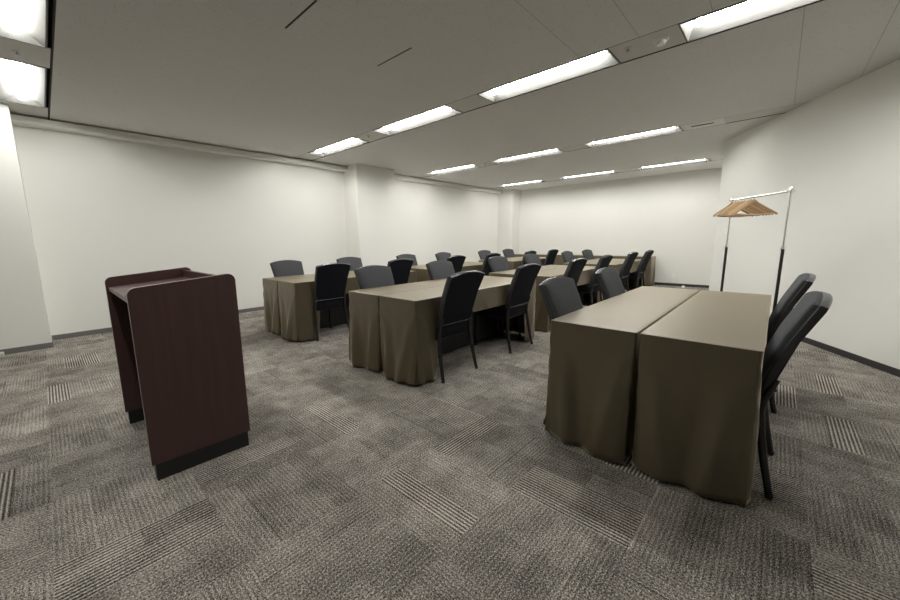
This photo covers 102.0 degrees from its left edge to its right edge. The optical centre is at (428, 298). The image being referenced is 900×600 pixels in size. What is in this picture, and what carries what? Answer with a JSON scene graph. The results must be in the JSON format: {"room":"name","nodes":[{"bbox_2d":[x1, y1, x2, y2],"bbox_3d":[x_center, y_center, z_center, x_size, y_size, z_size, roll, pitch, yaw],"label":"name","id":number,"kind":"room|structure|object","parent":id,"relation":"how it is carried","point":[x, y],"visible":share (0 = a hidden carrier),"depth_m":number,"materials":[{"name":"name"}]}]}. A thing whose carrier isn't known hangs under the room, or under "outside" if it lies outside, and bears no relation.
{"room":"conference room","nodes":[
{"label":"conference room","id":0,"kind":"room"},
{"bbox_2d":[0,103,51,349],"bbox_3d":[-4.821,-0.699,3.831,0.450,2.611,0.885,8,13,43],"label":"wall column","id":1,"kind":"structure","parent":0,"point":[24,321],"depth_m":3.93,"materials":[{"name":"paint"}]},
{"bbox_2d":[0,336,53,354],"bbox_3d":[-4.795,0.560,4.033,0.450,0.060,0.893,8,13,43],"label":"baseboard","id":2,"kind":"structure","parent":1,"relation":"attached to","point":[51,344],"depth_m":4.06,"materials":[{"name":"grey plastic"}]},
{"bbox_2d":[46,0,49,106],"bbox_3d":[0.775,-2.086,2.881,9.767,0.040,15.100,8,13,43],"label":"ceiling","id":3,"kind":"structure","parent":0,"point":[48,0],"depth_m":2.80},
{"bbox_2d":[12,125,497,335],"bbox_3d":[-2.704,-1.148,6.412,0.100,2.611,15.100,8,13,43],"label":"wall","id":4,"kind":"structure","parent":0,"point":[99,208],"depth_m":5.38,"materials":[{"name":"paint"}]},
{"bbox_2d":[52,306,263,339],"bbox_3d":[-1.235,-0.141,8.040,0.008,0.060,9.925,8,13,43],"label":"baseboard","id":5,"kind":"structure","parent":4,"relation":"attached to","point":[103,330],"depth_m":4.76,"materials":[{"name":"grey plastic"}]},
{"bbox_2d":[10,114,347,171],"bbox_3d":[-3.136,-2.277,5.604,0.150,0.088,4.365,8,13,43],"label":"trim","id":6,"kind":"structure","parent":4,"relation":"attached to","point":[20,120],"depth_m":4.95,"materials":[{"name":"paint"}]},
{"bbox_2d":[395,174,502,193],"bbox_3d":[0.621,-2.960,9.486,0.150,0.088,4.595,8,13,43],"label":"trim","id":7,"kind":"structure","parent":4,"relation":"attached to","point":[397,177],"depth_m":9.17,"materials":[{"name":"paint"}]},
{"bbox_2d":[343,164,396,266],"bbox_3d":[-1.178,-1.364,7.608,0.433,2.611,0.965,8,13,43],"label":"wall column","id":8,"kind":"structure","parent":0,"point":[369,191],"depth_m":7.31,"materials":[{"name":"paint"}]},
{"bbox_2d":[0,285,899,599],"bbox_3d":[0.812,0.666,3.342,9.787,0.080,15.120,8,13,43],"label":"floor","id":9,"kind":"structure","parent":0,"point":[350,482],"depth_m":1.68,"materials":[{"name":"carpet"}]},
{"bbox_2d":[105,267,249,480],"bbox_3d":[-1.515,0.340,2.180,0.870,1.000,0.463,8,13,43],"label":"lectern","id":10,"kind":"object","parent":9,"relation":"on","point":[176,332],"visible":1,"depth_m":1.89,"materials":[{"name":"brown wood"}]},
{"bbox_2d":[270,260,303,276],"bbox_3d":[-1.795,-0.067,4.976,0.577,0.914,0.489,8,12,42],"label":"banquet chair","id":11,"kind":"object","parent":9,"relation":"on","point":[281,268],"visible":0.21,"depth_m":5.03,"materials":[{"name":"grey fabric"}]},
{"bbox_2d":[314,263,350,340],"bbox_3d":[-1.286,-0.002,4.531,0.577,0.914,0.489,8,13,44],"label":"banquet chair","id":12,"kind":"object","parent":9,"relation":"on","point":[330,282],"visible":0.8,"depth_m":4.36,"materials":[{"name":"grey fabric"}]},
{"bbox_2d":[320,294,349,327],"bbox_3d":[-1.003,0.022,5.027,0.422,0.699,1.902,8,13,43],"label":"folding table","id":13,"kind":"object","parent":9,"relation":"on","point":[338,315],"visible":0.15,"depth_m":4.98,"materials":[{"name":"grey laminate"}]},
{"bbox_2d":[278,271,416,341],"bbox_3d":[-0.989,0.020,4.997,0.529,0.689,2.082,8,13,43],"label":"tablecloth","id":14,"kind":"object","parent":13,"relation":"on","point":[296,296],"visible":0.35,"depth_m":4.27,"materials":[{"name":"brown fabric"}]},
{"bbox_2d":[336,257,362,270],"bbox_3d":[-1.089,-0.198,5.718,0.577,0.914,0.489,8,13,43],"label":"banquet chair","id":15,"kind":"object","parent":9,"relation":"on","point":[355,262],"visible":0.2,"depth_m":5.80,"materials":[{"name":"grey fabric"}]},
{"bbox_2d":[354,265,394,288],"bbox_3d":[-0.387,0.129,3.653,0.577,0.914,0.489,8,13,43],"label":"banquet chair","id":16,"kind":"object","parent":9,"relation":"on","point":[372,276],"visible":0.13,"depth_m":3.70,"materials":[{"name":"grey fabric"}]},
{"bbox_2d":[387,258,413,284],"bbox_3d":[-0.551,-0.136,5.291,0.577,0.914,0.489,8,13,43],"label":"banquet chair","id":17,"kind":"object","parent":9,"relation":"on","point":[400,268],"visible":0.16,"depth_m":5.11,"materials":[{"name":"grey fabric"}]},
{"bbox_2d":[396,254,417,265],"bbox_3d":[-0.233,-0.353,6.600,0.577,0.914,0.489,8,13,44],"label":"banquet chair","id":18,"kind":"object","parent":9,"relation":"on","point":[405,256],"visible":0.16,"depth_m":6.71,"materials":[{"name":"grey fabric"}]},
{"bbox_2d":[426,260,454,279],"bbox_3d":[0.319,0.001,4.380,0.577,0.914,0.489,8,13,42],"label":"banquet chair","id":19,"kind":"object","parent":9,"relation":"on","point":[439,269],"visible":0.2,"depth_m":4.41,"materials":[{"name":"grey fabric"}]},
{"bbox_2d":[435,252,450,260],"bbox_3d":[0.484,-0.482,7.334,0.577,0.914,0.489,8,13,42],"label":"banquet chair","id":20,"kind":"object","parent":9,"relation":"on","point":[441,255],"visible":0.14,"depth_m":7.37,"materials":[{"name":"grey fabric"}]},
{"bbox_2d":[446,255,465,272],"bbox_3d":[0.289,-0.287,6.154,0.577,0.914,0.489,8,13,42],"label":"banquet chair","id":21,"kind":"object","parent":9,"relation":"on","point":[457,261],"visible":0.19,"depth_m":5.97,"materials":[{"name":"grey fabric"}]},
{"bbox_2d":[436,270,484,383],"bbox_3d":[0.144,0.193,3.210,0.577,0.914,0.489,8,13,43],"label":"banquet chair","id":22,"kind":"object","parent":9,"relation":"on","point":[459,294],"visible":0.78,"depth_m":3.02,"materials":[{"name":"grey fabric"}]},
{"bbox_2d":[438,270,470,324],"bbox_3d":[0.263,-0.006,3.059,0.186,0.475,0.442,8,13,43],"label":"cushion","id":23,"kind":"object","parent":22,"relation":"on","point":[455,305],"depth_m":2.98,"materials":[{"name":"grey fabric"}]},
{"bbox_2d":[441,312,521,353],"bbox_3d":[0.415,0.218,3.700,0.422,0.699,1.902,8,13,43],"label":"folding table","id":24,"kind":"object","parent":9,"relation":"on","point":[486,326],"visible":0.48,"depth_m":4.08,"materials":[{"name":"grey laminate"}]},
{"bbox_2d":[379,277,535,385],"bbox_3d":[0.419,0.215,3.679,0.488,0.690,2.077,8,13,43],"label":"tablecloth","id":25,"kind":"object","parent":24,"relation":"on","point":[408,319],"visible":0.59,"depth_m":2.99,"materials":[{"name":"brown fabric"}]},
{"bbox_2d":[478,250,490,259],"bbox_3d":[1.482,-0.665,8.373,0.577,0.914,0.489,8,13,43],"label":"banquet chair","id":26,"kind":"object","parent":9,"relation":"on","point":[482,253],"visible":0.17,"depth_m":8.36,"materials":[{"name":"grey fabric"}]},
{"bbox_2d":[481,253,500,275],"bbox_3d":[1.021,-0.422,6.918,0.577,0.914,0.489,8,13,42],"label":"banquet chair","id":27,"kind":"object","parent":9,"relation":"on","point":[486,269],"visible":0.16,"depth_m":6.65,"materials":[{"name":"grey fabric"}]},
{"bbox_2d":[488,256,509,271],"bbox_3d":[1.207,-0.161,5.296,0.577,0.914,0.489,8,13,43],"label":"banquet chair","id":28,"kind":"object","parent":9,"relation":"on","point":[497,263],"visible":0.24,"depth_m":5.33,"materials":[{"name":"grey fabric"}]},
{"bbox_2d":[474,263,540,353],"bbox_3d":[0.864,0.062,3.959,0.577,0.914,0.489,8,13,43],"label":"banquet chair","id":29,"kind":"object","parent":9,"relation":"on","point":[518,296],"visible":0.94,"depth_m":3.80,"materials":[{"name":"grey fabric"}]},
{"bbox_2d":[505,263,530,307],"bbox_3d":[0.984,-0.138,3.809,0.186,0.475,0.442,8,13,43],"label":"cushion","id":30,"kind":"object","parent":29,"relation":"on","point":[518,296],"depth_m":3.73,"materials":[{"name":"grey fabric"}]},
{"bbox_2d":[502,249,514,257],"bbox_3d":[2.195,-0.795,9.112,0.577,0.914,0.489,8,13,43],"label":"banquet chair","id":31,"kind":"object","parent":9,"relation":"on","point":[508,253],"visible":0.25,"depth_m":9.14,"materials":[{"name":"grey fabric"}]},
{"bbox_2d":[520,250,536,265],"bbox_3d":[1.997,-0.599,7.923,0.577,0.914,0.489,8,13,42],"label":"banquet chair","id":32,"kind":"object","parent":9,"relation":"on","point":[531,251],"visible":0.12,"depth_m":7.63,"materials":[{"name":"grey fabric"}]},
{"bbox_2d":[523,254,541,265],"bbox_3d":[1.913,-0.289,6.027,0.577,0.914,0.489,8,13,43],"label":"banquet chair","id":33,"kind":"object","parent":9,"relation":"on","point":[529,258],"visible":0.19,"depth_m":6.07,"materials":[{"name":"grey fabric"}]},
{"bbox_2d":[543,249,558,265],"bbox_3d":[2.734,-0.730,8.666,0.577,0.914,0.489,8,13,43],"label":"banquet chair","id":34,"kind":"object","parent":9,"relation":"on","point":[551,255],"visible":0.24,"depth_m":8.42,"materials":[{"name":"grey fabric"}]},
{"bbox_2d":[538,277,582,424],"bbox_3d":[1.026,0.332,2.285,0.577,0.914,0.489,8,13,42],"label":"banquet chair","id":35,"kind":"object","parent":9,"relation":"on","point":[560,295],"visible":0.2,"depth_m":2.29,"materials":[{"name":"grey fabric"}]},
{"bbox_2d":[543,277,582,317],"bbox_3d":[0.900,0.098,2.363,0.186,0.475,0.442,8,13,42],"label":"cushion","id":36,"kind":"object","parent":35,"relation":"on","point":[561,297],"depth_m":2.30,"materials":[{"name":"grey fabric"}]},
{"bbox_2d":[561,251,574,262],"bbox_3d":[2.900,-0.467,7.036,0.577,0.914,0.489,8,12,42],"label":"banquet chair","id":37,"kind":"object","parent":9,"relation":"on","point":[567,256],"visible":0.12,"depth_m":7.03,"materials":[{"name":"grey fabric"}]},
{"bbox_2d":[563,258,587,287],"bbox_3d":[1.739,-0.095,4.846,0.577,0.914,0.489,8,13,44],"label":"banquet chair","id":38,"kind":"object","parent":9,"relation":"on","point":[574,269],"visible":0.21,"depth_m":4.60,"materials":[{"name":"grey fabric"}]},
{"bbox_2d":[582,249,593,259],"bbox_3d":[3.610,-0.596,7.772,0.577,0.914,0.489,8,13,43],"label":"banquet chair","id":39,"kind":"object","parent":9,"relation":"on","point":[587,254],"visible":0.15,"depth_m":7.78,"materials":[{"name":"grey fabric"}]},
{"bbox_2d":[577,255,612,304],"bbox_3d":[2.459,-0.227,5.597,0.577,0.914,0.489,8,12,42],"label":"banquet chair","id":40,"kind":"object","parent":9,"relation":"on","point":[604,261],"visible":0.41,"depth_m":5.39,"materials":[{"name":"grey fabric"}]},
{"bbox_2d":[589,255,605,284],"bbox_3d":[2.581,-0.427,5.449,0.186,0.475,0.442,8,12,42],"label":"cushion","id":41,"kind":"object","parent":40,"relation":"on","point":[601,263],"depth_m":5.31,"materials":[{"name":"grey fabric"}]},
{"bbox_2d":[594,267,624,299],"bbox_3d":[1.686,0.211,2.971,0.577,0.914,0.489,8,12,42],"label":"banquet chair","id":42,"kind":"object","parent":9,"relation":"on","point":[608,279],"visible":0.18,"depth_m":2.96,"materials":[{"name":"grey fabric"}]},
{"bbox_2d":[619,252,638,291],"bbox_3d":[3.416,-0.402,6.595,0.577,0.914,0.489,8,13,44],"label":"banquet chair","id":43,"kind":"object","parent":9,"relation":"on","point":[624,273],"visible":0.48,"depth_m":6.38,"materials":[{"name":"grey fabric"}]},
{"bbox_2d":[628,250,653,287],"bbox_3d":[4.154,-0.534,7.340,0.577,0.914,0.489,8,13,44],"label":"banquet chair","id":44,"kind":"object","parent":9,"relation":"on","point":[639,273],"visible":0.53,"depth_m":7.15,"materials":[{"name":"grey fabric"}]},
{"bbox_2d":[720,187,795,310],"bbox_3d":[3.055,-0.216,3.477,0.280,1.555,0.791,1,9,10],"label":"rack","id":45,"kind":"object","parent":9,"relation":"on","point":[791,190],"visible":0.44,"depth_m":3.12,"materials":[{"name":"silver metal"}]},
{"bbox_2d":[713,202,752,216],"bbox_3d":[3.108,-0.929,3.711,0.430,0.185,0.045,-2,9,-5],"label":"clothes hanger","id":46,"kind":"object","parent":45,"relation":"hanging from","point":[742,210],"visible":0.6,"depth_m":3.71,"materials":[{"name":"brown wood"}]},
{"bbox_2d":[715,198,752,216],"bbox_3d":[3.099,-0.921,3.664,0.430,0.185,0.045,-1,9,-4],"label":"clothes hanger","id":47,"kind":"object","parent":45,"relation":"hanging from","point":[719,213],"visible":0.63,"depth_m":3.66,"materials":[{"name":"brown wood"}]},
{"bbox_2d":[719,198,759,216],"bbox_3d":[3.092,-0.913,3.618,0.430,0.185,0.045,-2,9,-7],"label":"clothes hanger","id":48,"kind":"object","parent":45,"relation":"hanging from","point":[748,209],"visible":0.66,"depth_m":3.63,"materials":[{"name":"brown wood"}]},
{"bbox_2d":[721,197,763,215],"bbox_3d":[3.083,-0.906,3.573,0.430,0.185,0.045,-1,9,-3],"label":"clothes hanger","id":49,"kind":"object","parent":45,"relation":"hanging from","point":[741,201],"visible":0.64,"depth_m":3.58,"materials":[{"name":"brown wood"}]},
{"bbox_2d":[724,197,765,215],"bbox_3d":[3.076,-0.899,3.528,0.430,0.185,0.045,-2,9,-4],"label":"clothes hanger","id":50,"kind":"object","parent":45,"relation":"hanging from","point":[725,214],"visible":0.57,"depth_m":3.53,"materials":[{"name":"brown wood"}]},
{"bbox_2d":[728,196,766,215],"bbox_3d":[3.068,-0.891,3.484,0.430,0.185,0.045,-2,9,-6],"label":"clothes hanger","id":51,"kind":"object","parent":45,"relation":"hanging from","point":[752,205],"visible":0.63,"depth_m":3.49,"materials":[{"name":"brown wood"}]},
{"bbox_2d":[731,197,772,215],"bbox_3d":[3.061,-0.884,3.442,0.430,0.185,0.045,-2,9,-7],"label":"clothes hanger","id":52,"kind":"object","parent":45,"relation":"hanging from","point":[754,204],"visible":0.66,"depth_m":3.45,"materials":[{"name":"brown wood"}]},
{"bbox_2d":[733,195,777,214],"bbox_3d":[3.054,-0.877,3.400,0.430,0.185,0.045,-1,9,-4],"label":"clothes hanger","id":53,"kind":"object","parent":45,"relation":"hanging from","point":[754,200],"visible":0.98,"depth_m":3.41,"materials":[{"name":"brown wood"}]},
{"bbox_2d":[765,273,815,413],"bbox_3d":[2.313,0.258,2.630,0.577,0.914,0.489,8,13,43],"label":"banquet chair","id":54,"kind":"object","parent":9,"relation":"on","point":[803,282],"visible":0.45,"depth_m":2.35,"materials":[{"name":"grey fabric"}]},
{"bbox_2d":[767,273,809,338],"bbox_3d":[2.433,0.058,2.480,0.186,0.475,0.442,8,13,43],"label":"cushion","id":55,"kind":"object","parent":54,"relation":"on","point":[801,284],"depth_m":2.35,"materials":[{"name":"grey fabric"}]},
{"bbox_2d":[757,291,832,499],"bbox_3d":[1.549,0.396,1.847,0.577,0.914,0.489,8,13,43],"label":"banquet chair","id":56,"kind":"object","parent":9,"relation":"on","point":[813,305],"visible":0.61,"depth_m":1.60,"materials":[{"name":"grey fabric"}]},
{"bbox_2d":[761,291,822,385],"bbox_3d":[1.668,0.196,1.697,0.186,0.475,0.442,8,13,43],"label":"cushion","id":57,"kind":"object","parent":56,"relation":"on","point":[808,311],"depth_m":1.57,"materials":[{"name":"grey fabric"}]},
{"bbox_3d":[3.691,-0.377,7.085,0.422,0.699,1.902,8,13,43],"label":"folding table","id":58,"kind":"object","parent":9,"relation":"on","visible":0},
{"bbox_2d":[588,259,644,300],"bbox_3d":[3.705,-0.382,7.067,0.497,0.689,2.113,8,13,43],"label":"tablecloth","id":59,"kind":"object","parent":58,"relation":"on","point":[616,264],"visible":0.24,"depth_m":7.09,"materials":[{"name":"brown fabric"}]},
{"bbox_3d":[3.363,-0.423,7.395,0.422,0.699,1.902,8,13,43],"label":"folding table","id":60,"kind":"object","parent":9,"relation":"on","visible":0},
{"bbox_2d":[564,258,617,265],"bbox_3d":[3.348,-0.433,7.411,0.504,0.689,2.069,8,13,43],"label":"tablecloth","id":61,"kind":"object","parent":60,"relation":"on","point":[591,261],"visible":0.13,"depth_m":7.12,"materials":[{"name":"brown fabric"}]},
{"bbox_3d":[2.279,-0.574,8.417,0.422,0.699,1.902,8,13,43],"label":"folding table","id":62,"kind":"object","parent":9,"relation":"on","visible":0},
{"bbox_2d":[508,257,554,269],"bbox_3d":[2.292,-0.579,8.400,0.497,0.689,2.070,8,13,43],"label":"tablecloth","id":63,"kind":"object","parent":62,"relation":"on","point":[513,263],"visible":0.1,"depth_m":7.69,"materials":[{"name":"brown fabric"}]},
{"bbox_3d":[1.953,-0.620,8.724,0.422,0.699,1.902,8,13,43],"label":"folding table","id":64,"kind":"object","parent":9,"relation":"on","visible":0},
{"bbox_2d":[478,257,522,261],"bbox_3d":[1.935,-0.629,8.738,0.497,0.689,2.061,8,13,43],"label":"tablecloth","id":65,"kind":"object","parent":64,"relation":"on","point":[510,257],"visible":0.09,"depth_m":8.61,"materials":[{"name":"brown fabric"}]},
{"bbox_3d":[4.703,-0.762,9.363,1.824,0.699,0.422,8,13,43],"label":"folding table","id":66,"kind":"object","parent":9,"relation":"on","visible":0},
{"bbox_2d":[574,255,655,285],"bbox_3d":[4.698,-0.771,9.376,2.006,0.689,0.541,8,13,43],"label":"tablecloth","id":67,"kind":"object","parent":66,"relation":"on","point":[649,276],"visible":0.27,"depth_m":8.68,"materials":[{"name":"brown fabric"}]},
{"bbox_3d":[3.371,-0.947,10.619,1.746,0.699,0.422,8,13,43],"label":"folding table","id":68,"kind":"object","parent":9,"relation":"on","visible":0},
{"bbox_2d":[515,254,563,264],"bbox_3d":[3.367,-0.957,10.632,1.924,0.689,0.533,8,13,43],"label":"tablecloth","id":69,"kind":"object","parent":68,"relation":"on","point":[559,260],"visible":0.15,"depth_m":10.11,"materials":[{"name":"brown fabric"}]},
{"bbox_2d":[47,0,899,190],"bbox_3d":[0.776,-1.998,2.895,9.767,0.100,15.100,8,13,43],"label":"ceiling","id":70,"kind":"structure","parent":0,"point":[221,73],"depth_m":3.24,"materials":[{"name":"white paint"}]},
{"bbox_2d":[11,49,22,54],"bbox_3d":[-3.110,-1.873,2.753,0.060,0.043,0.060,8,13,43],"label":"sprinkler head","id":71,"kind":"object","parent":70,"relation":"attached to","point":[17,52],"visible":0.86,"depth_m":2.75},
{"bbox_2d":[0,57,46,107],"bbox_3d":[-3.741,-1.996,3.333,1.281,0.080,0.324,8,13,43],"label":"ceiling light","id":72,"kind":"object","parent":70,"relation":"attached to","point":[20,82],"visible":0.79,"depth_m":3.36,"materials":[{"name":"white plastic"}]},
{"bbox_2d":[0,0,47,47],"bbox_3d":[-2.485,-1.821,2.148,1.298,0.080,0.324,8,13,43],"label":"ceiling light","id":73,"kind":"object","parent":70,"relation":"attached to","point":[25,21],"visible":1,"depth_m":2.43,"materials":[{"name":"white plastic"}]},
{"bbox_2d":[0,37,50,118],"bbox_3d":[-1.159,-1.603,0.902,9.563,0.005,0.364,8,13,43],"label":"trim","id":74,"kind":"structure","parent":70,"relation":"attached to","point":[32,54],"depth_m":2.85,"materials":[{"name":"white metal"}]},
{"bbox_2d":[309,137,369,155],"bbox_3d":[-1.432,-2.416,5.719,1.281,0.080,0.324,8,13,43],"label":"ceiling light","id":75,"kind":"object","parent":70,"relation":"attached to","point":[352,142],"visible":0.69,"depth_m":5.76,"materials":[{"name":"white plastic"}]},
{"bbox_2d":[372,105,462,135],"bbox_3d":[-0.176,-2.241,4.534,1.298,0.080,0.324,8,13,43],"label":"ceiling light","id":76,"kind":"object","parent":70,"relation":"attached to","point":[442,112],"visible":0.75,"depth_m":4.54,"materials":[{"name":"white plastic"}]},
{"bbox_2d":[425,165,479,174],"bbox_3d":[0.505,-2.768,7.721,1.281,0.080,0.324,8,13,43],"label":"ceiling light","id":77,"kind":"object","parent":70,"relation":"attached to","point":[468,166],"visible":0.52,"depth_m":7.78,"materials":[{"name":"white plastic"}]},
{"bbox_2d":[294,24,685,160],"bbox_3d":[1.151,-2.023,3.288,9.563,0.005,0.334,8,13,43],"label":"trim","id":78,"kind":"structure","parent":70,"relation":"attached to","point":[641,46],"depth_m":2.90,"materials":[{"name":"white metal"}]},
{"bbox_2d":[491,149,564,163],"bbox_3d":[1.761,-2.593,6.536,1.298,0.080,0.324,8,13,43],"label":"ceiling light","id":79,"kind":"object","parent":70,"relation":"attached to","point":[555,151],"visible":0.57,"depth_m":6.58,"materials":[{"name":"white plastic"}]},
{"bbox_2d":[477,49,620,102],"bbox_3d":[1.056,-2.069,3.372,1.253,0.080,0.324,8,13,43],"label":"ceiling light","id":80,"kind":"object","parent":70,"relation":"attached to","point":[605,58],"visible":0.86,"depth_m":3.34,"materials":[{"name":"white plastic"}]},
{"bbox_2d":[486,157,722,188],"bbox_3d":[5.089,-2.739,7.358,9.563,0.005,0.320,8,13,43],"label":"trim","id":81,"kind":"structure","parent":70,"relation":"attached to","point":[718,158],"depth_m":8.14,"materials":[{"name":"white metal"}]},
{"bbox_2d":[410,102,807,177],"bbox_3d":[3.088,-2.375,5.290,9.563,0.005,0.314,8,13,43],"label":"trim","id":82,"kind":"structure","parent":70,"relation":"attached to","point":[784,109],"depth_m":4.52,"materials":[{"name":"white metal"}]},
{"bbox_2d":[624,46,631,51],"bbox_3d":[1.556,-1.951,2.835,0.060,0.043,0.060,8,13,43],"label":"sprinkler head","id":83,"kind":"object","parent":70,"relation":"attached to","point":[627,49],"visible":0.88,"depth_m":2.83},
{"bbox_2d":[585,126,683,147],"bbox_3d":[2.993,-2.421,5.374,1.253,0.080,0.324,8,13,43],"label":"ceiling light","id":84,"kind":"object","parent":70,"relation":"attached to","point":[678,128],"visible":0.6,"depth_m":5.39,"materials":[{"name":"white plastic"}]},
{"bbox_2d":[653,36,668,46],"bbox_3d":[1.736,-1.916,2.716,0.104,0.038,0.104,8,13,43],"label":"smoke detector","id":85,"kind":"object","parent":70,"relation":"attached to","point":[660,41],"visible":1,"depth_m":2.69,"materials":[{"name":"white plastic"}]},
{"bbox_2d":[680,118,725,130],"bbox_3d":[3.614,-2.296,4.795,0.450,0.006,0.310,8,13,43],"label":"ceiling vent","id":86,"kind":"object","parent":70,"relation":"in","point":[719,121],"visible":1,"depth_m":4.78,"materials":[{"name":"metal"}]},
{"bbox_2d":[678,0,819,41],"bbox_3d":[2.305,-1.895,2.194,1.281,0.080,0.324,8,13,43],"label":"ceiling light","id":87,"kind":"object","parent":70,"relation":"attached to","point":[747,11],"visible":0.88,"depth_m":2.47,"materials":[{"name":"white plastic"}]},
{"bbox_3d":[5.088,-2.782,7.351,9.767,0.099,0.350,8,13,43],"label":"ceiling","id":88,"kind":"structure","parent":70,"relation":"attached to","visible":0},
{"bbox_2d":[500,180,545,186],"bbox_3d":[2.506,-3.132,9.788,1.281,0.080,0.324,8,13,43],"label":"ceiling light","id":89,"kind":"object","parent":88,"relation":"attached to","point":[541,181],"visible":0.42,"depth_m":9.86,"materials":[{"name":"white plastic"}]},
{"bbox_2d":[558,171,618,179],"bbox_3d":[3.762,-2.957,8.603,1.298,0.080,0.324,8,13,43],"label":"ceiling light","id":90,"kind":"object","parent":88,"relation":"attached to","point":[610,172],"visible":0.45,"depth_m":8.65,"materials":[{"name":"white plastic"}]},
{"bbox_2d":[637,159,711,169],"bbox_3d":[4.994,-2.785,7.441,1.253,0.080,0.324,8,13,43],"label":"ceiling light","id":91,"kind":"object","parent":88,"relation":"attached to","point":[703,160],"visible":0.48,"depth_m":7.48,"materials":[{"name":"white plastic"}]},
{"bbox_2d":[497,189,519,256],"bbox_3d":[2.502,-2.025,11.362,0.500,2.611,0.440,8,13,43],"label":"wall column","id":92,"kind":"structure","parent":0,"point":[509,201],"depth_m":11.13,"materials":[{"name":"paint"}]},
{"bbox_2d":[519,168,721,284],"bbox_3d":[4.581,-1.795,9.769,5.731,2.611,0.100,8,13,43],"label":"wall","id":93,"kind":"structure","parent":0,"point":[670,215],"depth_m":9.05,"materials":[{"name":"paint"}]},
{"bbox_2d":[654,282,708,287],"bbox_3d":[4.709,-0.508,9.796,5.123,0.060,0.008,8,13,43],"label":"baseboard","id":94,"kind":"structure","parent":93,"relation":"attached to","point":[655,283],"depth_m":8.59,"materials":[{"name":"plastic"}]},
{"bbox_2d":[709,59,899,368],"bbox_3d":[4.184,-0.723,3.216,1.122,2.611,10.468,3,10,21],"label":"wall","id":95,"kind":"structure","parent":0,"point":[839,150],"depth_m":3.68,"materials":[{"name":"paint"}]},
{"bbox_2d":[802,337,899,376],"bbox_3d":[3.684,0.731,2.263,0.008,0.060,7.970,2,10,14],"label":"baseboard","id":96,"kind":"structure","parent":95,"relation":"attached to","point":[888,369],"depth_m":3.38,"materials":[{"name":"plastic"}]},
{"bbox_3d":[1.872,0.414,2.375,0.422,0.699,1.915,8,13,43],"label":"folding table","id":97,"kind":"object","parent":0,"visible":0},
{"bbox_2d":[631,290,771,506],"bbox_3d":[1.884,0.409,2.361,0.483,0.690,2.113,8,13,43],"label":"tablecloth","id":98,"kind":"object","parent":97,"relation":"on","point":[700,365],"visible":0.95,"depth_m":1.67,"materials":[{"name":"brown fabric"}]},
{"bbox_3d":[1.540,0.368,2.688,0.422,0.699,1.915,8,13,43],"label":"folding table","id":99,"kind":"object","parent":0,"visible":0},
{"bbox_2d":[545,286,699,463],"bbox_3d":[1.527,0.359,2.696,0.482,0.689,2.097,8,13,43],"label":"tablecloth","id":100,"kind":"object","parent":99,"relation":"on","point":[595,348],"visible":0.64,"depth_m":1.99,"materials":[{"name":"brown fabric"}]},
{"bbox_3d":[0.087,0.173,4.010,0.422,0.699,1.902,8,13,43],"label":"folding table","id":101,"kind":"object","parent":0,"visible":0},
{"bbox_2d":[349,276,498,371],"bbox_3d":[0.065,0.165,4.018,0.503,0.689,2.092,8,13,43],"label":"tablecloth","id":102,"kind":"object","parent":101,"relation":"on","point":[365,351],"visible":0.4,"depth_m":3.33,"materials":[{"name":"brown fabric"}]},
{"bbox_3d":[-1.328,-0.023,5.333,0.422,0.699,1.902,8,13,43],"label":"folding table","id":103,"kind":"object","parent":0,"visible":0},
{"bbox_2d":[262,271,354,334],"bbox_3d":[-1.337,-0.034,5.355,0.494,0.689,2.076,8,13,43],"label":"tablecloth","id":104,"kind":"object","parent":103,"relation":"on","point":[270,285],"visible":0.24,"depth_m":4.63,"materials":[{"name":"brown fabric"}]},
{"bbox_3d":[1.997,-0.069,5.335,0.422,0.699,1.883,8,13,43],"label":"folding table","id":105,"kind":"object","parent":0,"visible":0},
{"bbox_2d":[534,266,602,331],"bbox_3d":[2.021,-0.075,5.327,0.497,0.689,2.065,8,13,43],"label":"tablecloth","id":106,"kind":"object","parent":105,"relation":"on","point":[542,321],"visible":0.28,"depth_m":4.63,"materials":[{"name":"brown fabric"}]},
{"bbox_3d":[1.669,-0.115,5.644,0.422,0.699,1.883,8,13,43],"label":"folding table","id":107,"kind":"object","parent":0,"visible":0},
{"bbox_2d":[489,265,567,277],"bbox_3d":[1.654,-0.125,5.662,0.507,0.689,2.050,8,13,43],"label":"tablecloth","id":108,"kind":"object","parent":107,"relation":"on","point":[509,273],"visible":0.08,"depth_m":5.21,"materials":[{"name":"brown fabric"}]},
{"bbox_3d":[0.564,-0.263,6.646,0.422,0.699,1.902,8,13,43],"label":"folding table","id":109,"kind":"object","parent":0,"visible":0},
{"bbox_2d":[412,262,482,281],"bbox_3d":[0.584,-0.265,6.612,0.523,0.689,2.083,8,13,43],"label":"tablecloth","id":110,"kind":"object","parent":109,"relation":"on","point":[422,273],"visible":0.15,"depth_m":6.01,"materials":[{"name":"brown fabric"}]},
{"bbox_3d":[0.239,-0.308,6.953,0.422,0.699,1.902,8,13,43],"label":"folding table","id":111,"kind":"object","parent":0,"visible":0},
{"bbox_2d":[410,261,475,270],"bbox_3d":[0.211,-0.319,6.978,0.526,0.690,2.101,8,13,43],"label":"tablecloth","id":112,"kind":"object","parent":111,"relation":"on","point":[414,266],"visible":0.05,"depth_m":6.45,"materials":[{"name":"brown fabric"}]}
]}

